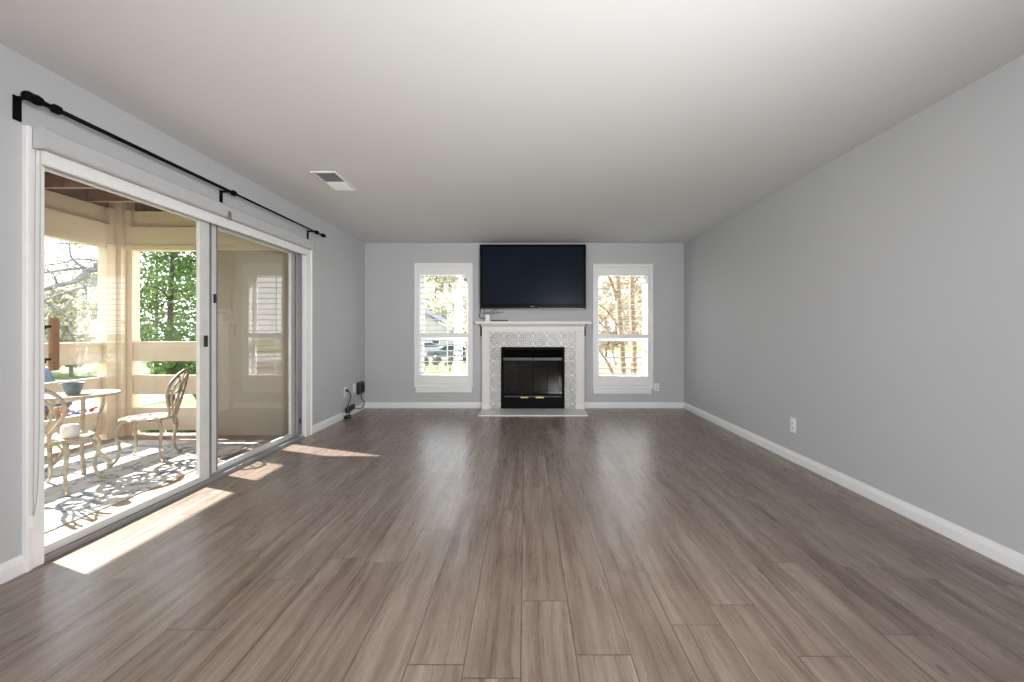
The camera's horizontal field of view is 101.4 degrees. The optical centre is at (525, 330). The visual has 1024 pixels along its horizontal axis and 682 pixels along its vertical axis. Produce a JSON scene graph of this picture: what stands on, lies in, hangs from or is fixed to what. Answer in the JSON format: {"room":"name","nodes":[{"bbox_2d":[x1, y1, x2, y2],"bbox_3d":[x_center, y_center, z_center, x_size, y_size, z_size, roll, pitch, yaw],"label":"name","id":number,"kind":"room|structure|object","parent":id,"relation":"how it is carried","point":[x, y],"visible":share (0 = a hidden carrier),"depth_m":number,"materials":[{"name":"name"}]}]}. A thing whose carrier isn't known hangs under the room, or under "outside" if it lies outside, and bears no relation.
{"room":"living room","nodes":[
{"label":"living room","id":0,"kind":"room"},
{"bbox_2d":[45,433,283,542],"bbox_3d":[-3.617,1.239,2.125,2.166,0.120,5.450,0,0,0],"label":"floor","id":1,"kind":"structure","parent":0,"point":[56,533],"depth_m":3.35,"materials":[{"name":"grey concrete"}]},
{"bbox_2d":[98,243,116,439],"bbox_3d":[-4.580,0.114,4.593,0.100,2.130,0.115,0,0,0],"label":"board","id":2,"kind":"object","parent":1,"relation":"on","point":[107,256],"visible":0.79,"depth_m":4.55,"materials":[{"name":"beige paint"}]},
{"bbox_2d":[109,202,133,436],"bbox_3d":[-4.559,-0.154,4.735,0.143,2.665,0.170,0,0,0],"label":"porch post","id":3,"kind":"object","parent":1,"relation":"on","point":[120,207],"visible":0.36,"depth_m":4.66,"materials":[{"name":"beige paint"}]},
{"bbox_2d":[45,208,114,246],"bbox_3d":[-4.595,-1.037,2.025,0.090,0.261,5.250,0,0,0],"label":"board","id":4,"kind":"object","parent":3,"relation":"attached to","point":[57,221],"visible":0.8,"depth_m":4.27,"materials":[{"name":"beige paint"}]},
{"bbox_2d":[45,190,105,222],"bbox_3d":[-4.618,-1.260,2.025,0.044,0.186,5.250,0,0,0],"label":"board","id":5,"kind":"object","parent":4,"relation":"on","point":[54,201],"visible":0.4,"depth_m":4.27,"materials":[{"name":"beige paint"}]},
{"bbox_2d":[45,189,108,206],"bbox_3d":[-4.640,-1.487,2.125,0.040,0.308,5.450,0,0,0],"label":"board","id":6,"kind":"object","parent":5,"relation":"on","point":[81,194],"depth_m":4.32,"materials":[{"name":"brown wood"}]},
{"bbox_2d":[45,229,115,246],"bbox_3d":[-4.544,-0.934,2.025,0.012,0.055,5.250,0,0,0],"label":"trim","id":7,"kind":"structure","parent":4,"relation":"attached to","point":[47,232],"depth_m":4.23,"materials":[{"name":"beige paint"}]},
{"bbox_2d":[106,207,114,225],"bbox_3d":[-4.573,-1.260,4.620,0.046,0.186,0.060,0,0,0],"label":"block","id":8,"kind":"object","parent":4,"relation":"on","point":[110,212],"visible":0.93,"depth_m":4.60,"materials":[{"name":"beige paint"}]},
{"bbox_2d":[125,227,278,251],"bbox_3d":[-3.510,-1.037,4.750,1.953,0.261,0.100,0,0,0],"label":"board","id":9,"kind":"object","parent":3,"relation":"attached to","point":[133,235],"visible":0.36,"depth_m":4.70,"materials":[{"name":"beige paint"}]},
{"bbox_2d":[125,210,133,226],"bbox_3d":[-4.458,-1.260,4.723,0.057,0.186,0.046,0,0,0],"label":"block","id":10,"kind":"object","parent":9,"relation":"on","point":[129,215],"visible":1,"depth_m":4.70,"materials":[{"name":"beige paint"}]},
{"bbox_2d":[134,211,195,226],"bbox_3d":[-3.510,-1.260,4.773,1.953,0.186,0.054,0,0,0],"label":"board","id":11,"kind":"object","parent":9,"relation":"on","point":[141,218],"visible":0.14,"depth_m":4.75,"materials":[{"name":"beige paint"}]},
{"bbox_2d":[127,250,139,435],"bbox_3d":[-4.456,0.114,4.763,0.062,2.130,0.095,0,0,0],"label":"board","id":12,"kind":"object","parent":1,"relation":"on","point":[133,257],"visible":0.71,"depth_m":4.72,"materials":[{"name":"beige paint"}]},
{"bbox_2d":[45,440,264,532],"bbox_3d":[-3.575,1.175,3.025,1.550,0.008,2.950,0,0,0],"label":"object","id":13,"kind":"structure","parent":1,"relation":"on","point":[132,475],"depth_m":3.42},
{"bbox_2d":[45,388,107,496],"bbox_3d":[-3.448,0.765,3.055,0.396,0.821,0.492,0,0,-14],"label":"bistro chair","id":14,"kind":"object","parent":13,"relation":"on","point":[49,437],"visible":0.52,"depth_m":2.99,"materials":[{"name":"beige metal"}]},
{"bbox_2d":[60,423,80,438],"bbox_3d":[-3.355,0.738,3.090,0.105,0.097,0.105,0,0,0],"label":"plant pot","id":15,"kind":"object","parent":14,"relation":"on","point":[67,431],"visible":1,"depth_m":3.06,"materials":[{"name":"white ceramic"}]},
{"bbox_2d":[45,389,121,473],"bbox_3d":[-3.780,0.850,3.560,0.508,0.644,0.508,0,0,0],"label":"bistro table","id":16,"kind":"object","parent":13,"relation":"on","point":[103,393],"visible":0.85,"depth_m":3.50,"materials":[{"name":"beige metal"}]},
{"bbox_2d":[59,382,85,394],"bbox_3d":[-3.800,0.482,3.520,0.153,0.098,0.153,0,0,0],"label":"bowl","id":17,"kind":"object","parent":16,"relation":"on","point":[69,388],"visible":1,"depth_m":3.48,"materials":[{"name":"blue ceramic"}]},
{"bbox_2d":[69,438,94,445],"bbox_3d":[-3.780,0.941,3.560,0.200,0.010,0.199,0,0,0],"label":"shelf","id":18,"kind":"object","parent":16,"relation":"attached to","point":[81,442],"depth_m":3.51,"materials":[{"name":"beige metal"}]},
{"bbox_2d":[108,369,188,466],"bbox_3d":[-3.416,0.765,3.856,0.492,0.821,0.396,0,0,-20],"label":"bistro chair","id":19,"kind":"object","parent":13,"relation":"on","point":[173,410],"visible":1,"depth_m":3.83,"materials":[{"name":"beige metal"}]},
{"bbox_3d":[-4.570,-0.141,0.275,0.120,2.640,0.150,0,0,0],"label":"porch post","id":20,"kind":"object","parent":1,"relation":"on","visible":0},
{"bbox_2d":[45,411,101,447],"bbox_3d":[-4.600,0.992,1.968,0.040,0.255,5.135,0,0,0],"label":"board","id":21,"kind":"object","parent":20,"relation":"attached to","point":[90,417],"visible":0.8,"depth_m":4.36,"materials":[{"name":"beige paint"}]},
{"bbox_2d":[45,377,101,405],"bbox_3d":[-4.600,0.607,1.968,0.040,0.215,5.135,0,0,0],"label":"board","id":22,"kind":"object","parent":20,"relation":"attached to","point":[95,383],"visible":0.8,"depth_m":4.30,"materials":[{"name":"beige paint"}]},
{"bbox_2d":[45,344,101,366],"bbox_3d":[-4.600,0.240,1.968,0.040,0.197,5.135,0,0,0],"label":"board","id":23,"kind":"object","parent":20,"relation":"attached to","point":[68,354],"visible":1,"depth_m":4.29,"materials":[{"name":"beige paint"}]},
{"bbox_2d":[45,342,103,345],"bbox_3d":[-4.605,0.131,1.968,0.090,0.023,5.135,0,0,0],"label":"railing cap","id":24,"kind":"object","parent":23,"relation":"on","point":[76,343],"visible":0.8,"depth_m":4.32,"materials":[{"name":"beige paint"}]},
{"bbox_2d":[0,43,364,563],"bbox_3d":[-2.454,-0.081,1.400,0.160,2.440,10.000,0,0,0],"label":"wall","id":25,"kind":"structure","parent":0,"point":[338,257],"depth_m":2.40,"materials":[{"name":"paint"}]},
{"bbox_2d":[0,555,24,584],"bbox_3d":[-2.366,1.096,-0.812,0.016,0.086,5.575,0,0,0],"label":"baseboard","id":26,"kind":"structure","parent":25,"relation":"attached to","point":[10,569],"depth_m":1.93,"materials":[{"name":"white wood"}]},
{"bbox_2d":[22,125,312,572],"bbox_3d":[-2.430,0.084,3.297,0.168,2.110,2.649,0,0,0],"label":"door","id":27,"kind":"structure","parent":25,"relation":"in","point":[35,551],"depth_m":2.72,"materials":[{"name":"metal"}]},
{"bbox_2d":[12,90,325,238],"bbox_3d":[-2.311,-1.039,3.324,0.126,0.116,2.862,0,0,0],"label":"curtain rod","id":28,"kind":"object","parent":25,"relation":"attached to","point":[35,99],"visible":0.96,"depth_m":2.24,"materials":[{"name":"black metal"}]},
{"bbox_2d":[29,127,312,527],"bbox_3d":[-2.326,-0.019,3.248,0.096,1.907,2.532,0,0,0],"label":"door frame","id":29,"kind":"structure","parent":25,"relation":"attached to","point":[59,152],"depth_m":2.47,"materials":[{"name":"white wood"}]},
{"bbox_2d":[313,403,365,432],"bbox_3d":[-2.366,1.096,5.410,0.016,0.086,1.580,0,0,0],"label":"baseboard","id":30,"kind":"structure","parent":25,"relation":"attached to","point":[321,425],"depth_m":5.16,"materials":[{"name":"white wood"}]},
{"bbox_2d":[357,381,364,394],"bbox_3d":[-2.347,0.810,5.982,0.054,0.173,0.185,0,0,0],"label":"charger","id":31,"kind":"object","parent":25,"relation":"attached to","point":[360,385],"visible":1,"depth_m":5.93,"materials":[{"name":"black plastic"}]},
{"bbox_2d":[218,251,287,434],"bbox_3d":[-3.044,-0.216,4.810,1.020,2.790,0.120,0,0,0],"label":"wall","id":32,"kind":"structure","parent":0,"point":[252,285],"depth_m":4.75,"materials":[{"name":"beige paint"}]},
{"bbox_2d":[124,245,195,249],"bbox_3d":[-4.090,-0.934,4.694,0.793,0.055,0.012,0,0,0],"label":"trim","id":33,"kind":"structure","parent":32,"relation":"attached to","point":[126,247],"depth_m":4.69,"materials":[{"name":"beige paint"}]},
{"bbox_2d":[0,408,1023,681],"bbox_3d":[-0.095,1.199,1.300,4.878,0.120,9.800,0,0,0],"label":"floor","id":34,"kind":"structure","parent":0,"point":[375,544],"depth_m":1.95,"materials":[{"name":"brown wood"}]},
{"bbox_2d":[475,321,590,415],"bbox_3d":[0.109,0.499,6.160,1.669,1.279,1.120,0,0,0],"label":"fireplace","id":35,"kind":"object","parent":34,"relation":"on","point":[530,368],"visible":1,"depth_m":6.11,"materials":[{"name":"tile"}]},
{"bbox_2d":[483,312,502,320],"bbox_3d":[-0.459,-0.208,6.055,0.302,0.136,0.050,0,0,0],"label":"media box","id":36,"kind":"object","parent":35,"relation":"on","point":[487,316],"visible":0.95,"depth_m":6.04,"materials":[{"name":"white plastic"}]},
{"bbox_2d":[475,321,590,323],"bbox_3d":[0.109,-0.119,6.093,1.669,0.043,0.215,0,0,0],"label":"mantel shelf","id":37,"kind":"object","parent":35,"relation":"attached to","point":[476,322],"depth_m":5.99,"materials":[{"name":"white wood"}]},
{"bbox_3d":[-2.319,1.119,5.470,0.060,0.040,0.110,0,0,0],"label":"power strip","id":38,"kind":"object","parent":34,"relation":"on","visible":0},
{"bbox_2d":[345,404,354,412],"bbox_3d":[-2.330,1.032,5.580,0.039,0.087,0.235,0,0,0],"label":"power adapter","id":39,"kind":"object","parent":38,"relation":"on","point":[350,408],"visible":1,"depth_m":5.54,"materials":[{"name":"black plastic"}]},
{"bbox_2d":[0,0,1023,242],"bbox_3d":[-0.045,-1.351,1.350,4.978,0.100,10.100,0,0,0],"label":"ceiling","id":40,"kind":"structure","parent":0,"point":[450,121],"depth_m":2.28,"materials":[{"name":"paint"}]},
{"bbox_2d":[310,171,357,190],"bbox_3d":[-1.650,-1.295,3.640,0.210,0.011,0.460,0,0,0],"label":"ceiling vent","id":41,"kind":"object","parent":40,"relation":"in","point":[332,179],"visible":1,"depth_m":3.61,"materials":[{"name":"white metal"}]},
{"bbox_2d":[365,243,683,401],"bbox_3d":[-0.045,-0.081,6.285,4.978,2.440,0.170,0,0,0],"label":"wall","id":42,"kind":"structure","parent":0,"point":[389,267],"depth_m":6.20,"materials":[{"name":"paint"}]},
{"bbox_2d":[365,402,481,407],"bbox_3d":[-1.504,1.096,6.192,1.740,0.086,0.016,0,0,0],"label":"baseboard","id":43,"kind":"structure","parent":42,"relation":"attached to","point":[368,404],"depth_m":6.18,"materials":[{"name":"white wood"}]},
{"bbox_2d":[414,263,472,392],"bbox_3d":[-1.208,-0.048,6.268,0.865,1.909,0.204,0,0,0],"label":"window","id":44,"kind":"structure","parent":42,"relation":"in","point":[420,388],"depth_m":6.18,"materials":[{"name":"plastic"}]},
{"bbox_2d":[418,267,468,383],"bbox_3d":[-1.208,-0.086,6.197,0.753,1.722,0.064,0,0,0],"label":"window shutter","id":45,"kind":"object","parent":44,"relation":"attached to","point":[422,379],"visible":1,"depth_m":6.18,"materials":[{"name":"white wood"}]},
{"bbox_2d":[480,244,585,308],"bbox_3d":[0.109,-0.789,6.141,1.539,0.939,0.117,0,0,0],"label":"television","id":46,"kind":"object","parent":42,"relation":"attached to","point":[512,276],"visible":1,"depth_m":6.09,"materials":[{"name":"black plastic"}]},
{"bbox_2d":[593,264,652,393],"bbox_3d":[1.438,-0.033,6.268,0.890,1.917,0.204,0,0,0],"label":"window","id":47,"kind":"structure","parent":42,"relation":"in","point":[598,389],"depth_m":6.18,"materials":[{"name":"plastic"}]},
{"bbox_2d":[597,268,648,384],"bbox_3d":[1.438,-0.070,6.197,0.778,1.731,0.064,0,0,0],"label":"window shutter","id":48,"kind":"object","parent":47,"relation":"attached to","point":[601,380],"visible":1,"depth_m":6.18,"materials":[{"name":"white wood"}]},
{"bbox_2d":[584,402,683,407],"bbox_3d":[1.599,1.096,6.192,1.490,0.086,0.016,0,0,0],"label":"baseboard","id":49,"kind":"structure","parent":42,"relation":"attached to","point":[587,404],"depth_m":6.18,"materials":[{"name":"white wood"}]},
{"bbox_2d":[654,383,658,390],"bbox_3d":[1.938,0.828,6.195,0.078,0.115,0.010,0,0,0],"label":"wall outlet","id":50,"kind":"object","parent":42,"relation":"attached to","point":[656,385],"visible":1,"depth_m":6.20,"materials":[{"name":"white plastic"}]},
{"bbox_2d":[684,55,1023,554],"bbox_3d":[2.394,-0.081,1.400,0.100,2.440,10.000,0,0,0],"label":"wall","id":51,"kind":"structure","parent":0,"point":[873,301],"depth_m":2.66,"materials":[{"name":"paint"}]},
{"bbox_2d":[790,417,795,432],"bbox_3d":[2.339,0.822,3.665,0.010,0.128,0.076,0,0,0],"label":"wall outlet","id":52,"kind":"object","parent":51,"relation":"attached to","point":[792,420],"visible":1,"depth_m":3.66,"materials":[{"name":"white plastic"}]},
{"bbox_2d":[683,402,1023,574],"bbox_3d":[2.336,1.096,1.300,0.016,0.086,9.800,0,0,0],"label":"baseboard","id":53,"kind":"structure","parent":51,"relation":"attached to","point":[1008,557],"depth_m":2.64,"materials":[{"name":"white wood"}]},
{"bbox_3d":[-3.617,-1.631,2.075,2.166,0.060,5.550,0,0,0],"label":"ceiling","id":54,"kind":"structure","parent":0,"visible":0},
{"bbox_2d":[45,172,97,188],"bbox_3d":[-3.567,-1.481,3.995,2.066,0.240,0.038,0,0,0],"label":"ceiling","id":55,"kind":"structure","parent":54,"relation":"attached to","point":[52,181],"depth_m":3.98,"materials":[{"name":"brown wood"}]},
{"bbox_2d":[87,189,136,201],"bbox_3d":[-3.567,-1.481,4.420,2.066,0.240,0.038,0,0,0],"label":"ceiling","id":56,"kind":"structure","parent":54,"relation":"attached to","point":[93,195],"depth_m":4.40,"materials":[{"name":"brown wood"}]},
{"bbox_2d":[134,202,163,210],"bbox_3d":[-3.597,-1.487,4.830,2.126,0.308,0.040,0,0,0],"label":"board","id":57,"kind":"object","parent":54,"relation":"attached to","point":[138,206],"depth_m":4.81,"materials":[{"name":"brown wood"}]},
{"label":"outside","id":58,"kind":"structure","parent":0,"visible":0},
{"bbox_2d":[45,341,642,450],"bbox_3d":[0.000,2.739,55.000,180.000,0.200,170.000,0,0,0],"label":"lawn","id":59,"kind":"structure","parent":58,"point":[90,370],"depth_m":27.32,"materials":[{"name":"green plant"}]},
{"bbox_2d":[45,410,58,420],"bbox_3d":[-13.205,2.400,11.496,0.490,0.494,0.530,0,0,0],"label":"clump","id":60,"kind":"object","parent":59,"relation":"on","point":[48,416],"visible":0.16,"depth_m":11.50,"materials":[{"name":"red plant"}]},
{"bbox_2d":[61,410,80,416],"bbox_3d":[-12.370,2.414,11.485,0.526,0.479,0.477,0,0,0],"label":"clump","id":61,"kind":"object","parent":59,"relation":"on","point":[73,412],"visible":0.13,"depth_m":11.52,"materials":[{"name":"blue plant"}]},
{"bbox_2d":[45,238,97,339],"bbox_3d":[-9.038,-1.112,8.015,1.953,7.509,2.606,0,0,0],"label":"bare tree","id":62,"kind":"object","parent":59,"relation":"on","point":[86,270],"visible":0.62,"depth_m":8.05,"materials":[{"name":"grey plant"}]},
{"bbox_2d":[45,284,97,376],"bbox_3d":[-26.062,-0.062,24.026,5.157,5.408,4.733,0,0,29],"label":"tree","id":63,"kind":"object","parent":59,"relation":"on","point":[82,337],"visible":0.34,"depth_m":23.47,"materials":[{"name":"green plant"}]},
{"bbox_2d":[76,406,97,412],"bbox_3d":[-12.810,2.409,12.308,0.507,0.461,0.489,0,0,0],"label":"clump","id":64,"kind":"object","parent":59,"relation":"on","point":[91,409],"visible":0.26,"depth_m":12.34,"materials":[{"name":"red plant"}]},
{"bbox_2d":[90,252,195,432],"bbox_3d":[-9.116,-0.653,11.073,2.990,6.590,2.470,0,0,0],"label":"evergreen tree","id":65,"kind":"object","parent":59,"relation":"on","point":[169,331],"visible":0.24,"depth_m":10.74,"materials":[{"name":"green plant"}]},
{"bbox_2d":[140,430,164,432],"bbox_3d":[-6.210,1.977,6.897,0.598,1.330,0.578,0,0,0],"label":"shrub","id":66,"kind":"object","parent":59,"relation":"on","point":[141,431],"visible":0.02,"depth_m":6.84,"materials":[{"name":"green plant"}]},
{"bbox_2d":[141,252,195,398],"bbox_3d":[-11.529,-0.904,15.076,2.796,7.091,3.567,0,0,-11],"label":"evergreen tree","id":67,"kind":"object","parent":59,"relation":"on","point":[149,365],"visible":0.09,"depth_m":14.20,"materials":[{"name":"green plant"}]},
{"bbox_2d":[169,406,195,432],"bbox_3d":[-5.478,1.914,6.877,0.554,1.454,0.549,0,0,0],"label":"shrub","id":68,"kind":"object","parent":59,"relation":"on","point":[170,431],"visible":0.02,"depth_m":6.75,"materials":[{"name":"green plant"}]},
{"bbox_2d":[424,357,429,370],"bbox_3d":[-6.526,2.120,26.957,0.749,1.047,0.582,0,0,0],"label":"shrub","id":69,"kind":"object","parent":59,"relation":"on","point":[425,358],"visible":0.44,"depth_m":26.96,"materials":[{"name":"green plant"}]},
{"bbox_2d":[431,357,441,368],"bbox_3d":[-5.889,2.154,27.988,0.697,0.976,0.686,0,0,27],"label":"shrub","id":70,"kind":"object","parent":59,"relation":"on","point":[436,358],"visible":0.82,"depth_m":27.89,"materials":[{"name":"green plant"}]},
{"bbox_2d":[424,310,459,346],"bbox_3d":[-14.198,-0.286,59.000,10.400,5.850,9.000,0,0,0],"label":"townhouse","id":71,"kind":"structure","parent":59,"relation":"on","point":[427,322],"depth_m":55.00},
{"bbox_2d":[425,276,459,321],"bbox_3d":[-17.663,-5.277,78.200,12.105,15.860,11.998,0,0,0],"label":"tree","id":72,"kind":"object","parent":59,"relation":"on","point":[436,290],"visible":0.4,"depth_m":76.54,"materials":[{"name":"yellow plant"}]},
{"bbox_2d":[443,357,455,369],"bbox_3d":[-4.859,2.097,27.008,0.788,1.095,0.800,0,0,0],"label":"shrub","id":73,"kind":"object","parent":59,"relation":"on","point":[449,358],"visible":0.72,"depth_m":26.82,"materials":[{"name":"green plant"}]},
{"bbox_2d":[436,276,466,355],"bbox_3d":[-5.017,-1.145,36.041,4.999,7.579,4.580,0,0,0],"label":"tree","id":74,"kind":"object","parent":59,"relation":"on","point":[455,290],"visible":0.33,"depth_m":35.89,"materials":[{"name":"beige plant"}]},
{"bbox_2d":[458,354,466,368],"bbox_3d":[-4.174,2.071,27.994,0.740,1.142,0.734,0,0,0],"label":"shrub","id":75,"kind":"object","parent":59,"relation":"on","point":[460,358],"visible":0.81,"depth_m":27.83,"materials":[{"name":"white plant"}]},
{"bbox_2d":[599,276,641,374],"bbox_3d":[2.127,-0.211,9.640,1.958,5.657,0.544,0,0,-20],"label":"crape myrtle","id":76,"kind":"object","parent":59,"relation":"on","point":[617,280],"visible":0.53,"depth_m":9.48,"materials":[{"name":"beige plant"}]},
{"bbox_2d":[599,363,642,374],"bbox_3d":[10.500,2.624,24.750,15.000,0.030,21.500,0,0,0],"label":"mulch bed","id":77,"kind":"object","parent":59,"relation":"on","point":[603,367],"depth_m":29.17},
{"bbox_2d":[603,276,641,341],"bbox_3d":[15.264,-5.036,59.684,10.280,15.352,9.245,0,0,20],"label":"tree","id":78,"kind":"object","parent":59,"relation":"on","point":[622,280],"visible":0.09,"depth_m":58.03,"materials":[{"name":"beige plant"}]},
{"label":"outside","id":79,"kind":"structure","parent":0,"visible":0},
{"bbox_3d":[-8.000,2.627,20.750,36.000,0.025,3.500,0,0,0],"label":"path","id":80,"kind":"object","parent":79,"visible":0},
{"bbox_2d":[140,252,195,373],"bbox_3d":[-17.312,-1.910,19.855,4.059,9.099,4.048,0,0,44],"label":"evergreen tree","id":81,"kind":"object","parent":80,"relation":"on","point":[142,291],"visible":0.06,"depth_m":19.79,"materials":[{"name":"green plant"}]},
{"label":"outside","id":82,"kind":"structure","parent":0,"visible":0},
{"bbox_2d":[45,394,193,416],"bbox_3d":[-18.750,2.627,12.250,10.500,0.025,12.500,0,0,0],"label":"path","id":83,"kind":"structure","parent":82,"point":[145,399],"depth_m":15.54,"materials":[{"name":"white concrete"}]},
{"bbox_2d":[45,367,72,410],"bbox_3d":[-16.601,1.914,13.600,4.384,1.449,1.830,0,0,30],"label":"car","id":84,"kind":"object","parent":83,"relation":"on","point":[49,377],"visible":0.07,"depth_m":13.67,"materials":[{"name":"blue metal"}]},
{"bbox_2d":[45,405,72,416],"bbox_3d":[-13.694,2.422,12.287,0.481,0.510,0.481,0,0,0],"label":"clump","id":85,"kind":"object","parent":83,"relation":"on","point":[60,410],"visible":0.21,"depth_m":12.26,"materials":[{"name":"orange plant"}]},
{"bbox_3d":[-3.624,-0.216,4.810,0.140,2.790,0.160,0,0,0],"label":"board","id":86,"kind":"object","parent":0,"visible":0},
{"bbox_2d":[133,375,195,393],"bbox_3d":[-4.059,0.607,4.750,0.731,0.215,0.040,0,0,0],"label":"board","id":87,"kind":"object","parent":86,"relation":"attached to","point":[142,384],"visible":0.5,"depth_m":4.73,"materials":[{"name":"beige paint"}]},
{"bbox_2d":[133,407,195,429],"bbox_3d":[-4.059,0.992,4.750,0.731,0.255,0.040,0,0,0],"label":"board","id":88,"kind":"object","parent":86,"relation":"attached to","point":[186,416],"visible":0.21,"depth_m":4.73,"materials":[{"name":"beige paint"}]},
{"bbox_2d":[133,344,195,360],"bbox_3d":[-4.059,0.240,4.750,0.731,0.197,0.040,0,0,0],"label":"board","id":89,"kind":"object","parent":86,"relation":"attached to","point":[141,352],"visible":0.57,"depth_m":4.73,"materials":[{"name":"beige paint"}]},
{"bbox_2d":[132,341,195,343],"bbox_3d":[-4.059,0.131,4.755,0.731,0.023,0.090,0,0,0],"label":"railing cap","id":90,"kind":"object","parent":89,"relation":"on","point":[135,342],"visible":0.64,"depth_m":4.71,"materials":[{"name":"beige paint"}]},
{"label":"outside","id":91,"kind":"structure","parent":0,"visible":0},
{"bbox_2d":[140,354,642,361],"bbox_3d":[0.000,2.629,42.000,180.000,0.020,12.000,0,0,0],"label":"street","id":92,"kind":"structure","parent":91,"point":[600,355],"depth_m":39.92,"materials":[{"name":"grey asphalt"}]},
{"bbox_2d":[66,272,159,336],"bbox_3d":[-40.294,-1.517,39.544,9.416,8.312,9.372,0,0,0],"label":"tree","id":93,"kind":"object","parent":92,"relation":"on","point":[88,281],"visible":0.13,"depth_m":38.70,"materials":[{"name":"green plant"}]},
{"bbox_2d":[424,342,442,353],"bbox_3d":[-10.668,1.894,44.500,4.384,1.449,1.830,0,0,-2],"label":"car","id":94,"kind":"object","parent":92,"relation":"on","point":[426,348],"visible":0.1,"depth_m":43.70,"materials":[{"name":"silver metal"}]},
{"bbox_2d":[426,344,464,359],"bbox_3d":[-6.662,1.894,38.000,4.384,1.449,1.830,0,0,-4],"label":"car","id":95,"kind":"object","parent":92,"relation":"on","point":[452,350],"visible":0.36,"depth_m":37.17,"materials":[{"name":"white metal"}]},
{"bbox_2d":[599,278,641,356],"bbox_3d":[8.137,-1.296,41.958,7.024,7.871,5.676,0,0,19],"label":"tree","id":96,"kind":"object","parent":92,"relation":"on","point":[612,311],"visible":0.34,"depth_m":40.82,"materials":[{"name":"beige plant"}]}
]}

